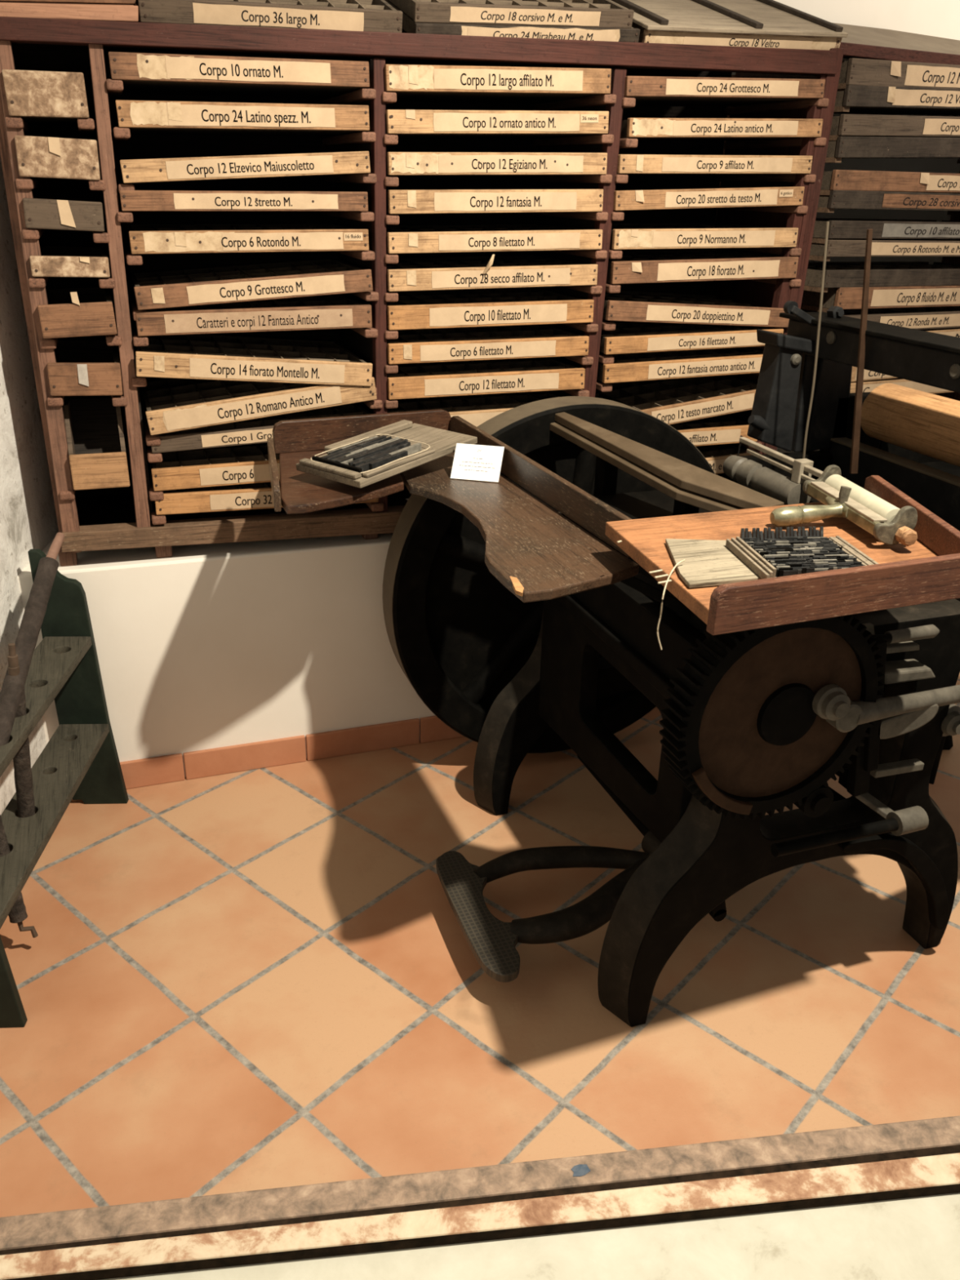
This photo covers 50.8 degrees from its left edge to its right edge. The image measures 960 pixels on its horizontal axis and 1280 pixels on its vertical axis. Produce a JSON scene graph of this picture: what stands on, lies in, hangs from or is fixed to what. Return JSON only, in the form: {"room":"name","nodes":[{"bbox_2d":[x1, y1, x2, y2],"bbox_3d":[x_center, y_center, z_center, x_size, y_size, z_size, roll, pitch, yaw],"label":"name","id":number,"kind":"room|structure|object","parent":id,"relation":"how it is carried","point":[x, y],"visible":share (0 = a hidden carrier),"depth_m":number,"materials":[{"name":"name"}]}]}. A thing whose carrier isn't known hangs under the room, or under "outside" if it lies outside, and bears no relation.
{"room":"print shop","nodes":[
{"label":"print shop","id":0,"kind":"room"},
{"bbox_2d":[0,156,58,814],"bbox_3d":[-0.996,-0.643,1.171,0.120,2.900,2.950,0,24,-4],"label":"wall","id":1,"kind":"structure","parent":0,"point":[28,515],"depth_m":2.18,"materials":[{"name":"paint"}]},
{"bbox_2d":[0,1144,959,1279],"bbox_3d":[0.623,0.813,1.532,3.489,0.024,0.116,-2,25,-8],"label":"trim","id":2,"kind":"structure","parent":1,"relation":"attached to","point":[951,1188],"depth_m":1.45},
{"bbox_2d":[17,448,819,777],"bbox_3d":[0.976,-0.258,3.255,4.462,0.571,0.595,-7,26,-18],"label":"wall ledge","id":3,"kind":"object","parent":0,"point":[205,646],"depth_m":2.43,"materials":[{"name":"paint"}]},
{"bbox_2d":[120,715,463,789],"bbox_3d":[0.412,0.171,2.880,3.039,0.074,0.011,-7,26,-18],"label":"baseboard","id":4,"kind":"structure","parent":3,"relation":"attached to","point":[153,771],"depth_m":2.57,"materials":[{"name":"orange tile"}]},
{"bbox_2d":[0,10,844,566],"bbox_3d":[-0.113,-0.873,2.461,1.852,1.268,0.462,-7,26,-18],"label":"rack","id":5,"kind":"object","parent":3,"relation":"on","point":[114,517],"visible":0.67,"depth_m":2.31,"materials":[{"name":"brown wood"}]},
{"bbox_2d":[1,69,88,124],"bbox_3d":[-0.858,-1.076,2.013,0.139,0.075,0.362,-8,26,-18],"label":"drawer box","id":6,"kind":"object","parent":5,"relation":"on","point":[39,97],"visible":0.94,"depth_m":1.86,"materials":[{"name":"brown wood"}]},
{"bbox_2d":[21,115,88,124],"bbox_3d":[-0.861,-1.078,2.019,0.139,0.071,0.348,-8,26,-18],"label":"tray","id":7,"kind":"object","parent":6,"relation":"on","point":[54,120],"depth_m":1.99,"materials":[{"name":"brown wood"}]},
{"bbox_2d":[14,135,100,180],"bbox_3d":[-0.855,-0.980,2.058,0.143,0.070,0.363,-6,25,-19],"label":"drawer box","id":8,"kind":"object","parent":5,"relation":"on","point":[37,156],"visible":1,"depth_m":1.91,"materials":[{"name":"brown wood"}]},
{"bbox_2d":[22,195,104,231],"bbox_3d":[-0.860,-0.889,2.098,0.144,0.058,0.363,-7,26,-18],"label":"drawer box","id":9,"kind":"object","parent":5,"relation":"on","point":[40,212],"visible":1,"depth_m":1.95,"materials":[{"name":"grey wood"}]},
{"bbox_2d":[32,195,101,202],"bbox_3d":[-0.863,-0.891,2.104,0.142,0.051,0.348,-5,25,-19],"label":"tray","id":10,"kind":"object","parent":9,"relation":"on","point":[36,198],"depth_m":2.12,"materials":[{"name":"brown wood"}]},
{"bbox_2d":[0,0,137,22],"bbox_3d":[-0.819,-1.265,1.971,0.265,0.144,0.380,-7,26,-18],"label":"board","id":11,"kind":"object","parent":5,"relation":"on","point":[126,12],"visible":0.79,"depth_m":1.84,"materials":[{"name":"beige wood"}]},
{"bbox_2d":[0,0,135,4],"bbox_3d":[-0.815,-1.283,1.958,0.264,0.128,0.300,-7,26,-18],"label":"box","id":12,"kind":"object","parent":11,"relation":"on","point":[131,2],"visible":1,"depth_m":1.86,"materials":[{"name":"beige wood"}]},
{"bbox_2d":[29,245,110,277],"bbox_3d":[-0.864,-0.803,2.136,0.144,0.038,0.363,-6,25,-19],"label":"drawer box","id":13,"kind":"object","parent":5,"relation":"on","point":[53,260],"visible":0.99,"depth_m":1.99,"materials":[{"name":"brown wood"}]},
{"bbox_2d":[40,245,108,258],"bbox_3d":[-0.866,-0.806,2.143,0.144,0.036,0.348,-6,25,-19],"label":"tray","id":14,"kind":"object","parent":13,"relation":"on","point":[46,251],"depth_m":2.27,"materials":[{"name":"brown wood"}]},
{"bbox_2d":[37,286,117,338],"bbox_3d":[-0.860,-0.716,2.160,0.142,0.088,0.363,-7,26,-18],"label":"drawer box","id":15,"kind":"object","parent":5,"relation":"on","point":[81,311],"visible":0.98,"depth_m":2.02,"materials":[{"name":"brown wood"}]},
{"bbox_2d":[47,340,122,395],"bbox_3d":[-0.869,-0.605,2.225,0.140,0.066,0.363,-5,25,-19],"label":"drawer box","id":16,"kind":"object","parent":5,"relation":"on","point":[81,367],"visible":0.95,"depth_m":2.08,"materials":[{"name":"brown wood"}]},
{"bbox_2d":[54,340,119,363],"bbox_3d":[-0.872,-0.607,2.232,0.140,0.062,0.348,-5,25,-19],"label":"tray","id":17,"kind":"object","parent":16,"relation":"on","point":[66,351],"depth_m":2.37,"materials":[{"name":"brown wood"}]},
{"bbox_2d":[62,397,129,490],"bbox_3d":[-0.841,-0.438,2.216,0.114,0.167,0.200,-7,26,-18],"label":"drawer box","id":18,"kind":"object","parent":5,"relation":"on","point":[96,448],"visible":0.95,"depth_m":2.21,"materials":[{"name":"brown wood"}]},
{"bbox_2d":[150,442,323,491],"bbox_3d":[-0.538,-0.453,2.442,0.506,0.048,0.372,-8,26,-18],"label":"case","id":19,"kind":"object","parent":5,"relation":"on","point":[246,464],"visible":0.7,"depth_m":2.27,"materials":[{"name":"brown wood"}]},
{"bbox_2d":[106,51,369,98],"bbox_3d":[-0.516,-1.175,2.110,0.494,0.045,0.372,-8,26,-18],"label":"case","id":20,"kind":"object","parent":5,"relation":"on","point":[140,73],"visible":0.99,"depth_m":1.97,"materials":[{"name":"brown wood"}]},
{"bbox_2d":[113,99,369,136],"bbox_3d":[-0.517,-1.103,2.142,0.489,0.046,0.372,-8,26,-18],"label":"case","id":21,"kind":"object","parent":5,"relation":"on","point":[140,117],"visible":1,"depth_m":1.99,"materials":[{"name":"brown wood"}]},
{"bbox_2d":[117,189,368,211],"bbox_3d":[-0.529,-0.962,2.203,0.494,0.037,0.372,-8,26,-18],"label":"case","id":22,"kind":"object","parent":5,"relation":"on","point":[136,200],"visible":1,"depth_m":2.04,"materials":[{"name":"brown wood"}]},
{"bbox_2d":[117,151,370,182],"bbox_3d":[-0.520,-1.017,2.172,0.492,0.071,0.372,-7,26,-18],"label":"case","id":23,"kind":"object","parent":5,"relation":"on","point":[176,169],"visible":1,"depth_m":2.01,"materials":[{"name":"brown wood"}]},
{"bbox_2d":[124,223,368,253],"bbox_3d":[-0.527,-0.893,2.236,0.485,0.042,0.372,-8,26,-18],"label":"case","id":24,"kind":"object","parent":5,"relation":"on","point":[236,237],"visible":1,"depth_m":2.09,"materials":[{"name":"brown wood"}]},
{"bbox_2d":[129,258,373,310],"bbox_3d":[-0.525,-0.805,2.267,0.492,0.076,0.372,-7,26,-18],"label":"case","id":25,"kind":"object","parent":5,"relation":"on","point":[272,281],"visible":1,"depth_m":2.14,"materials":[{"name":"brown wood"}]},
{"bbox_2d":[133,333,372,386],"bbox_3d":[-0.536,-0.652,2.323,0.501,0.088,0.372,-7,26,-18],"label":"case","id":26,"kind":"object","parent":5,"relation":"in","point":[193,356],"visible":1,"depth_m":2.21,"materials":[{"name":"brown wood"}]},
{"bbox_2d":[133,333,365,362],"bbox_3d":[-0.538,-0.653,2.329,0.491,0.046,0.358,-3,24,-20],"label":"tray","id":27,"kind":"object","parent":26,"relation":"on","point":[193,348],"depth_m":2.34,"materials":[{"name":"brown wood"}]},
{"bbox_2d":[135,293,372,336],"bbox_3d":[-0.531,-0.751,2.300,0.494,0.048,0.372,-8,26,-18],"label":"case","id":28,"kind":"object","parent":5,"relation":"on","point":[336,311],"visible":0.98,"depth_m":2.16,"materials":[{"name":"brown wood"}]},
{"bbox_2d":[135,293,364,323],"bbox_3d":[-0.534,-0.752,2.306,0.486,0.044,0.358,-8,26,-18],"label":"tray","id":29,"kind":"object","parent":28,"relation":"on","point":[336,308],"depth_m":2.17,"materials":[{"name":"brown wood"}]},
{"bbox_2d":[141,377,377,435],"bbox_3d":[-0.530,-0.584,2.363,0.500,0.104,0.372,-7,26,-18],"label":"case","id":30,"kind":"object","parent":5,"relation":"on","point":[172,404],"visible":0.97,"depth_m":2.23,"materials":[{"name":"brown wood"}]},
{"bbox_2d":[141,377,217,411],"bbox_3d":[-0.532,-0.586,2.370,0.490,0.046,0.358,-13,27,-15],"label":"tray","id":31,"kind":"object","parent":30,"relation":"on","point":[172,394],"depth_m":2.33,"materials":[{"name":"brown wood"}]},
{"bbox_2d":[151,402,370,453],"bbox_3d":[-0.532,-0.530,2.408,0.504,0.055,0.372,-7,26,-18],"label":"case","id":32,"kind":"object","parent":5,"relation":"on","point":[253,431],"visible":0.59,"depth_m":2.24,"materials":[{"name":"brown wood"}]},
{"bbox_2d":[346,402,370,414],"bbox_3d":[-0.535,-0.532,2.414,0.496,0.032,0.358,-9,26,-17],"label":"tray","id":33,"kind":"object","parent":32,"relation":"on","point":[355,408],"depth_m":2.45,"materials":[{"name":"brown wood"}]},
{"bbox_2d":[155,480,378,515],"bbox_3d":[-0.539,-0.396,2.467,0.506,0.046,0.372,-6,25,-19],"label":"case","id":34,"kind":"object","parent":5,"relation":"on","point":[259,495],"visible":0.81,"depth_m":2.28,"materials":[{"name":"brown wood"}]},
{"bbox_2d":[135,0,402,32],"bbox_3d":[-0.451,-1.318,2.075,0.504,0.153,0.365,-7,26,-18],"label":"case","id":35,"kind":"object","parent":5,"relation":"on","point":[367,15],"visible":0.98,"depth_m":1.95,"materials":[{"name":"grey wood"}]},
{"bbox_2d":[135,0,396,13],"bbox_3d":[-0.454,-1.322,2.079,0.496,0.037,0.358,-8,43,-18],"label":"tray","id":36,"kind":"object","parent":35,"relation":"on","point":[144,6],"depth_m":1.93,"materials":[{"name":"brown wood"}]},
{"bbox_2d":[386,391,559,426],"bbox_3d":[-0.043,-0.599,2.569,0.487,0.043,0.372,-8,26,-18],"label":"case","id":37,"kind":"object","parent":5,"relation":"on","point":[476,410],"visible":0.18,"depth_m":2.54,"materials":[{"name":"brown wood"}]},
{"bbox_2d":[386,391,559,413],"bbox_3d":[-0.045,-0.601,2.576,0.479,0.040,0.358,-8,26,-18],"label":"tray","id":38,"kind":"object","parent":37,"relation":"on","point":[495,402],"depth_m":2.55,"materials":[{"name":"brown wood"}]},
{"bbox_2d":[386,356,585,399],"bbox_3d":[-0.038,-0.674,2.527,0.489,0.048,0.372,-8,26,-18],"label":"case","id":39,"kind":"object","parent":5,"relation":"on","point":[460,378],"visible":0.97,"depth_m":2.40,"materials":[{"name":"brown wood"}]},
{"bbox_2d":[386,324,589,364],"bbox_3d":[-0.033,-0.744,2.497,0.493,0.044,0.372,-8,26,-18],"label":"case","id":40,"kind":"object","parent":5,"relation":"on","point":[540,340],"visible":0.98,"depth_m":2.37,"materials":[{"name":"brown wood"}]},
{"bbox_2d":[386,287,594,330],"bbox_3d":[-0.028,-0.816,2.466,0.498,0.051,0.372,-8,26,-18],"label":"case","id":41,"kind":"object","parent":5,"relation":"on","point":[512,306],"visible":1,"depth_m":2.34,"materials":[{"name":"brown wood"}]},
{"bbox_2d":[386,254,597,291],"bbox_3d":[-0.024,-0.889,2.433,0.501,0.045,0.372,-8,26,-18],"label":"case","id":42,"kind":"object","parent":5,"relation":"on","point":[420,273],"visible":0.99,"depth_m":2.30,"materials":[{"name":"brown wood"}]},
{"bbox_2d":[386,224,602,253],"bbox_3d":[-0.018,-0.959,2.403,0.506,0.043,0.372,-8,26,-18],"label":"case","id":43,"kind":"object","parent":5,"relation":"on","point":[480,237],"visible":0.99,"depth_m":2.26,"materials":[{"name":"brown wood"}]},
{"bbox_2d":[386,188,603,213],"bbox_3d":[-0.017,-1.034,2.369,0.499,0.047,0.372,-8,26,-18],"label":"case","id":44,"kind":"object","parent":5,"relation":"on","point":[452,200],"visible":0.98,"depth_m":2.21,"materials":[{"name":"brown wood"}]},
{"bbox_2d":[386,151,607,175],"bbox_3d":[-0.014,-1.102,2.339,0.503,0.044,0.372,-9,26,-18],"label":"case","id":45,"kind":"object","parent":5,"relation":"on","point":[397,163],"visible":0.99,"depth_m":2.17,"materials":[{"name":"brown wood"}]},
{"bbox_2d":[385,109,608,138],"bbox_3d":[-0.014,-1.175,2.305,0.502,0.061,0.372,-7,26,-18],"label":"case","id":46,"kind":"object","parent":5,"relation":"on","point":[405,123],"visible":0.97,"depth_m":2.15,"materials":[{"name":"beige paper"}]},
{"bbox_2d":[384,64,611,103],"bbox_3d":[-0.014,-1.247,2.272,0.504,0.066,0.372,-7,26,-18],"label":"case","id":47,"kind":"object","parent":5,"relation":"on","point":[418,83],"visible":1,"depth_m":2.13,"materials":[{"name":"brown wood"}]},
{"bbox_2d":[385,90,602,103],"bbox_3d":[-0.016,-1.248,2.279,0.494,0.044,0.358,-9,26,-17],"label":"tray","id":48,"kind":"object","parent":47,"relation":"on","point":[418,96],"depth_m":2.24,"materials":[{"name":"brown wood"}]},
{"bbox_2d":[384,0,639,42],"bbox_3d":[0.050,-1.382,2.239,0.504,0.156,0.364,-7,26,-18],"label":"case","id":49,"kind":"object","parent":5,"relation":"on","point":[409,25],"visible":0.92,"depth_m":2.10,"materials":[{"name":"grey wood"}]},
{"bbox_2d":[388,0,634,28],"bbox_3d":[0.041,-1.410,2.220,0.486,0.156,0.364,-7,26,-18],"label":"case","id":50,"kind":"object","parent":49,"relation":"on","point":[562,13],"visible":1,"depth_m":2.10,"materials":[{"name":"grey wood"}]},
{"bbox_2d":[388,0,626,18],"bbox_3d":[0.037,-1.414,2.224,0.477,0.031,0.358,-9,43,-17],"label":"tray","id":51,"kind":"object","parent":50,"relation":"on","point":[415,9],"depth_m":2.09,"materials":[{"name":"brown wood"}]},
{"bbox_2d":[595,374,756,424],"bbox_3d":[0.473,-0.652,2.722,0.498,0.104,0.372,-7,26,-18],"label":"case","id":52,"kind":"object","parent":5,"relation":"on","point":[671,401],"visible":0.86,"depth_m":2.67,"materials":[{"name":"brown wood"}]},
{"bbox_2d":[595,374,756,392],"bbox_3d":[0.470,-0.654,2.729,0.488,0.044,0.358,-13,27,-15],"label":"tray","id":53,"kind":"object","parent":52,"relation":"on","point":[716,384],"depth_m":2.78,"materials":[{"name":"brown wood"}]},
{"bbox_2d":[596,346,763,383],"bbox_3d":[0.477,-0.752,2.683,0.500,0.045,0.372,-8,26,-18],"label":"case","id":54,"kind":"object","parent":5,"relation":"on","point":[652,366],"visible":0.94,"depth_m":2.54,"materials":[{"name":"brown wood"}]},
{"bbox_2d":[599,319,783,354],"bbox_3d":[0.476,-0.811,2.655,0.498,0.040,0.372,-8,26,-18],"label":"case","id":55,"kind":"object","parent":5,"relation":"on","point":[628,337],"visible":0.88,"depth_m":2.52,"materials":[{"name":"brown wood"}]},
{"bbox_2d":[602,290,789,327],"bbox_3d":[0.497,-0.871,2.636,0.543,0.073,0.372,-7,26,-18],"label":"case","id":56,"kind":"object","parent":5,"relation":"in","point":[624,305],"visible":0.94,"depth_m":2.49,"materials":[{"name":"brown wood"}]},
{"bbox_2d":[602,290,715,319],"bbox_3d":[0.495,-0.872,2.642,0.533,0.042,0.358,-4,25,-19],"label":"tray","id":57,"kind":"object","parent":56,"relation":"on","point":[624,304],"depth_m":2.46,"materials":[{"name":"brown wood"}]},
{"bbox_2d":[606,248,798,284],"bbox_3d":[0.491,-0.966,2.596,0.510,0.050,0.376,-8,26,-18],"label":"case","id":58,"kind":"object","parent":5,"relation":"on","point":[700,264],"visible":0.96,"depth_m":2.46,"materials":[{"name":"brown wood"}]},
{"bbox_2d":[609,222,798,249],"bbox_3d":[0.485,-1.030,2.566,0.500,0.044,0.372,-8,26,-18],"label":"case","id":59,"kind":"object","parent":5,"relation":"on","point":[666,235],"visible":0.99,"depth_m":2.42,"materials":[{"name":"brown wood"}]},
{"bbox_2d":[613,186,804,210],"bbox_3d":[0.486,-1.110,2.528,0.505,0.061,0.376,-7,26,-18],"label":"case","id":60,"kind":"object","parent":5,"relation":"on","point":[710,197],"visible":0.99,"depth_m":2.37,"materials":[{"name":"brown wood"}]},
{"bbox_2d":[613,186,764,207],"bbox_3d":[0.483,-1.112,2.536,0.496,0.038,0.358,-9,26,-17],"label":"tray","id":61,"kind":"object","parent":60,"relation":"on","point":[710,196],"depth_m":2.36,"materials":[{"name":"brown wood"}]},
{"bbox_2d":[669,414,757,446],"bbox_3d":[0.462,-0.592,2.767,0.457,0.044,0.372,-8,26,-18],"label":"case","id":62,"kind":"object","parent":5,"relation":"on","point":[723,428],"visible":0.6,"depth_m":2.66,"materials":[{"name":"brown wood"}]},
{"bbox_2d":[617,154,812,173],"bbox_3d":[0.494,-1.177,2.502,0.511,0.039,0.372,-8,26,-18],"label":"case","id":63,"kind":"object","parent":5,"relation":"on","point":[627,163],"visible":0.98,"depth_m":2.34,"materials":[{"name":"brown wood"}]},
{"bbox_2d":[620,117,822,141],"bbox_3d":[0.510,-1.249,2.475,0.509,0.056,0.372,-7,26,-18],"label":"case","id":64,"kind":"object","parent":5,"relation":"on","point":[642,129],"visible":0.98,"depth_m":2.32,"materials":[{"name":"brown wood"}]},
{"bbox_2d":[696,443,752,474],"bbox_3d":[0.466,-0.517,2.803,0.458,0.064,0.372,-7,26,-18],"label":"case","id":65,"kind":"object","parent":5,"relation":"on","point":[716,455],"visible":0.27,"depth_m":2.76,"materials":[{"name":"brown wood"}]},
{"bbox_2d":[624,75,825,106],"bbox_3d":[0.502,-1.321,2.439,0.514,0.058,0.372,-7,26,-18],"label":"case","id":66,"kind":"object","parent":5,"relation":"on","point":[647,91],"visible":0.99,"depth_m":2.30,"materials":[{"name":"brown wood"}]},
{"bbox_2d":[624,96,808,106],"bbox_3d":[0.499,-1.323,2.445,0.505,0.036,0.358,-9,26,-17],"label":"tray","id":67,"kind":"object","parent":66,"relation":"on","point":[686,101],"depth_m":2.42,"materials":[{"name":"brown wood"}]},
{"bbox_2d":[609,0,848,49],"bbox_3d":[0.532,-1.483,2.402,0.519,0.189,0.424,-7,26,-18],"label":"case","id":68,"kind":"object","parent":5,"relation":"on","point":[771,24],"visible":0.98,"depth_m":2.30,"materials":[{"name":"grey wood"}]},
{"bbox_2d":[715,22,959,400],"bbox_3d":[1.166,-1.160,3.062,1.023,1.242,0.412,-11,27,-26],"label":"rack","id":69,"kind":"object","parent":3,"relation":"on","point":[861,42],"visible":0.12,"depth_m":2.74,"materials":[{"name":"brown wood"}]},
{"bbox_2d":[850,366,897,382],"bbox_3d":[1.242,-0.879,3.174,0.767,0.045,0.332,-11,27,-26],"label":"case","id":70,"kind":"object","parent":69,"relation":"in","point":[868,375],"visible":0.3,"depth_m":2.96,"materials":[{"name":"brown wood"}]},
{"bbox_2d":[801,306,959,329],"bbox_3d":[1.244,-1.004,3.116,0.776,0.047,0.332,-11,27,-27],"label":"case","id":71,"kind":"object","parent":69,"relation":"in","point":[944,317],"visible":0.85,"depth_m":3.00,"materials":[{"name":"brown wood"}]},
{"bbox_2d":[801,284,959,309],"bbox_3d":[1.250,-1.068,3.090,0.771,0.058,0.332,-11,27,-27],"label":"case","id":72,"kind":"object","parent":69,"relation":"on","point":[879,297],"visible":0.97,"depth_m":2.88,"materials":[{"name":"brown wood"}]},
{"bbox_2d":[804,262,959,288],"bbox_3d":[1.224,-1.110,3.055,0.829,0.046,0.332,-11,27,-27],"label":"case","id":73,"kind":"object","parent":69,"relation":"in","point":[837,274],"visible":0.7,"depth_m":2.90,"materials":[{"name":"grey wood"}]},
{"bbox_2d":[809,236,959,257],"bbox_3d":[1.222,-1.181,3.021,0.839,0.043,0.332,-11,27,-26],"label":"case","id":74,"kind":"object","parent":69,"relation":"on","point":[836,247],"visible":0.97,"depth_m":2.81,"materials":[{"name":"brown wood"}]},
{"bbox_2d":[813,217,959,239],"bbox_3d":[1.223,-1.224,3.001,0.841,0.045,0.332,-11,27,-26],"label":"case","id":75,"kind":"object","parent":69,"relation":"in","point":[838,228],"visible":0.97,"depth_m":2.79,"materials":[{"name":"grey wood"}]},
{"bbox_2d":[817,190,959,210],"bbox_3d":[1.221,-1.292,2.968,0.853,0.046,0.332,-11,27,-26],"label":"case","id":76,"kind":"object","parent":69,"relation":"on","point":[838,199],"visible":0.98,"depth_m":2.74,"materials":[{"name":"brown wood"}]},
{"bbox_2d":[820,169,959,192],"bbox_3d":[1.222,-1.336,2.946,0.856,0.049,0.336,-12,27,-26],"label":"case","id":77,"kind":"object","parent":69,"relation":"in","point":[836,180],"visible":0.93,"depth_m":2.72,"materials":[{"name":"brown wood"}]},
{"bbox_2d":[826,136,959,158],"bbox_3d":[1.222,-1.417,2.910,0.856,0.077,0.332,-11,27,-26],"label":"case","id":78,"kind":"object","parent":69,"relation":"on","point":[845,147],"visible":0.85,"depth_m":2.69,"materials":[{"name":"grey wood"}]},
{"bbox_2d":[829,114,959,137],"bbox_3d":[1.223,-1.463,2.889,0.857,0.049,0.332,-13,28,-25],"label":"case","id":79,"kind":"object","parent":69,"relation":"on","point":[846,125],"visible":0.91,"depth_m":2.66,"materials":[{"name":"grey wood"}]},
{"bbox_2d":[833,84,959,115],"bbox_3d":[1.226,-1.524,2.861,0.858,0.078,0.334,-11,27,-26],"label":"case","id":80,"kind":"object","parent":69,"relation":"on","point":[870,100],"visible":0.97,"depth_m":2.65,"materials":[{"name":"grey wood"}]},
{"bbox_2d":[838,57,959,89],"bbox_3d":[1.230,-1.569,2.841,0.864,0.059,0.336,-13,28,-26],"label":"case","id":81,"kind":"object","parent":69,"relation":"in","point":[854,71],"visible":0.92,"depth_m":2.60,"materials":[{"name":"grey wood"}]},
{"bbox_2d":[849,377,952,393],"bbox_3d":[1.239,-0.828,3.195,0.776,0.050,0.332,-11,27,-27],"label":"case","id":82,"kind":"object","parent":69,"relation":"on","point":[868,385],"visible":0.23,"depth_m":3.04,"materials":[{"name":"brown wood"}]},
{"bbox_2d":[0,1115,959,1250],"bbox_3d":[0.619,0.788,1.580,3.507,0.029,0.050,-2,25,-8],"label":"trim","id":83,"kind":"structure","parent":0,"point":[45,1228],"depth_m":1.49,"materials":[{"name":"brown stone"}]},
{"bbox_2d":[0,1152,959,1279],"bbox_3d":[0.617,0.807,1.507,3.450,0.005,0.066,-2,25,-7],"label":"trim","id":84,"kind":"structure","parent":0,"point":[944,1169],"depth_m":1.44,"materials":[{"name":"beige stone"}]},
{"bbox_2d":[0,672,959,1279],"bbox_3d":[0.726,0.567,2.181,5.800,0.062,4.000,-7,26,-18],"label":"floor","id":85,"kind":"structure","parent":0,"point":[265,978],"depth_m":1.81,"materials":[{"name":"tile"}]},
{"bbox_2d":[0,549,128,1027],"bbox_3d":[-0.880,0.243,1.965,0.132,0.636,0.720,0,24,-4],"label":"stand","id":86,"kind":"object","parent":85,"relation":"on","point":[80,761],"visible":0.82,"depth_m":2.15,"materials":[{"name":"green paint"}]},
{"bbox_2d":[0,814,38,937],"bbox_3d":[-0.887,0.431,1.890,0.089,0.286,0.037,21,31,36],"label":"roller","id":87,"kind":"object","parent":86,"relation":"hanging from","point":[17,914],"visible":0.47,"depth_m":1.90,"materials":[{"name":"rubber"}]},
{"bbox_2d":[7,643,35,817],"bbox_3d":[-0.884,0.230,1.946,0.060,0.485,0.034,-2,25,-9],"label":"roller","id":88,"kind":"object","parent":86,"relation":"on","point":[23,775],"visible":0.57,"depth_m":1.94,"materials":[{"name":"rubber"}]},
{"bbox_2d":[0,532,64,746],"bbox_3d":[-0.868,0.043,1.910,0.039,0.336,0.558,0,24,-2],"label":"roller","id":89,"kind":"object","parent":86,"relation":"on","point":[26,640],"visible":0.91,"depth_m":1.93,"materials":[{"name":"brown wood"}]},
{"bbox_2d":[0,636,92,777],"bbox_3d":[-0.887,0.142,1.919,0.099,0.022,0.680,0,24,-4],"label":"shelf","id":90,"kind":"object","parent":86,"relation":"attached to","point":[54,660],"depth_m":2.04,"materials":[{"name":"wood"}]},
{"bbox_2d":[0,724,109,928],"bbox_3d":[-0.887,0.342,2.010,0.109,0.022,0.680,0,24,-4],"label":"shelf","id":91,"kind":"object","parent":86,"relation":"attached to","point":[58,772],"depth_m":2.03,"materials":[{"name":"wood"}]},
{"bbox_2d":[266,221,959,1026],"bbox_3d":[0.540,-0.104,1.995,1.782,1.329,1.335,-7,26,-18],"label":"press","id":92,"kind":"object","parent":85,"relation":"on","point":[522,609],"visible":0.95,"depth_m":1.86,"materials":[{"name":"metal"}]},
{"bbox_2d":[296,419,477,488],"bbox_3d":[-0.185,-0.386,2.054,0.184,0.055,0.346,20,30,35],"label":"galley","id":93,"kind":"object","parent":92,"relation":"on","point":[442,442],"visible":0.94,"depth_m":2.03,"materials":[{"name":"brown wood"}]},
{"bbox_2d":[311,434,430,475],"bbox_3d":[-0.216,-0.371,2.006,0.154,0.032,0.213,20,30,35],"label":"page","id":94,"kind":"object","parent":93,"relation":"on","point":[372,453],"visible":0.91,"depth_m":1.99,"materials":[{"name":"metal"}]},
{"bbox_2d":[450,443,504,482],"bbox_3d":[-0.004,-0.360,2.041,0.099,0.060,0.064,7,25,11],"label":"card","id":95,"kind":"object","parent":92,"relation":"on","point":[471,461],"visible":1,"depth_m":2.04,"materials":[{"name":"white paper"}]},
{"bbox_2d":[459,448,494,471],"bbox_3d":[-0.004,-0.363,2.036,0.073,0.049,0.001,7,-15,11],"label":"print","id":96,"kind":"object","parent":95,"relation":"attached to","point":[481,449],"depth_m":2.03},
{"bbox_2d":[665,538,761,588],"bbox_3d":[0.363,-0.107,1.421,0.180,0.006,0.188,2,24,1],"label":"board","id":97,"kind":"object","parent":92,"relation":"on","point":[707,562],"visible":0.53,"depth_m":1.41,"materials":[{"name":"beige wood"}]},
{"bbox_2d":[725,526,879,578],"bbox_3d":[0.457,-0.123,1.418,0.175,0.028,0.150,-2,25,-8],"label":"type forme","id":98,"kind":"object","parent":92,"relation":"on","point":[769,553],"visible":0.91,"depth_m":1.42,"materials":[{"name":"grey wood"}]},
{"bbox_2d":[769,464,917,546],"bbox_3d":[0.544,-0.210,1.588,0.176,0.062,0.274,-2,25,-8],"label":"brayer","id":99,"kind":"object","parent":92,"relation":"on","point":[891,525],"visible":1,"depth_m":1.57,"materials":[{"name":"grey metal"}]},
{"bbox_2d":[731,0,959,448],"bbox_3d":[0.725,-1.440,3.029,4.800,2.900,0.120,-7,26,-18],"label":"wall","id":100,"kind":"structure","parent":0,"point":[935,18],"depth_m":3.03,"materials":[{"name":"paint"}]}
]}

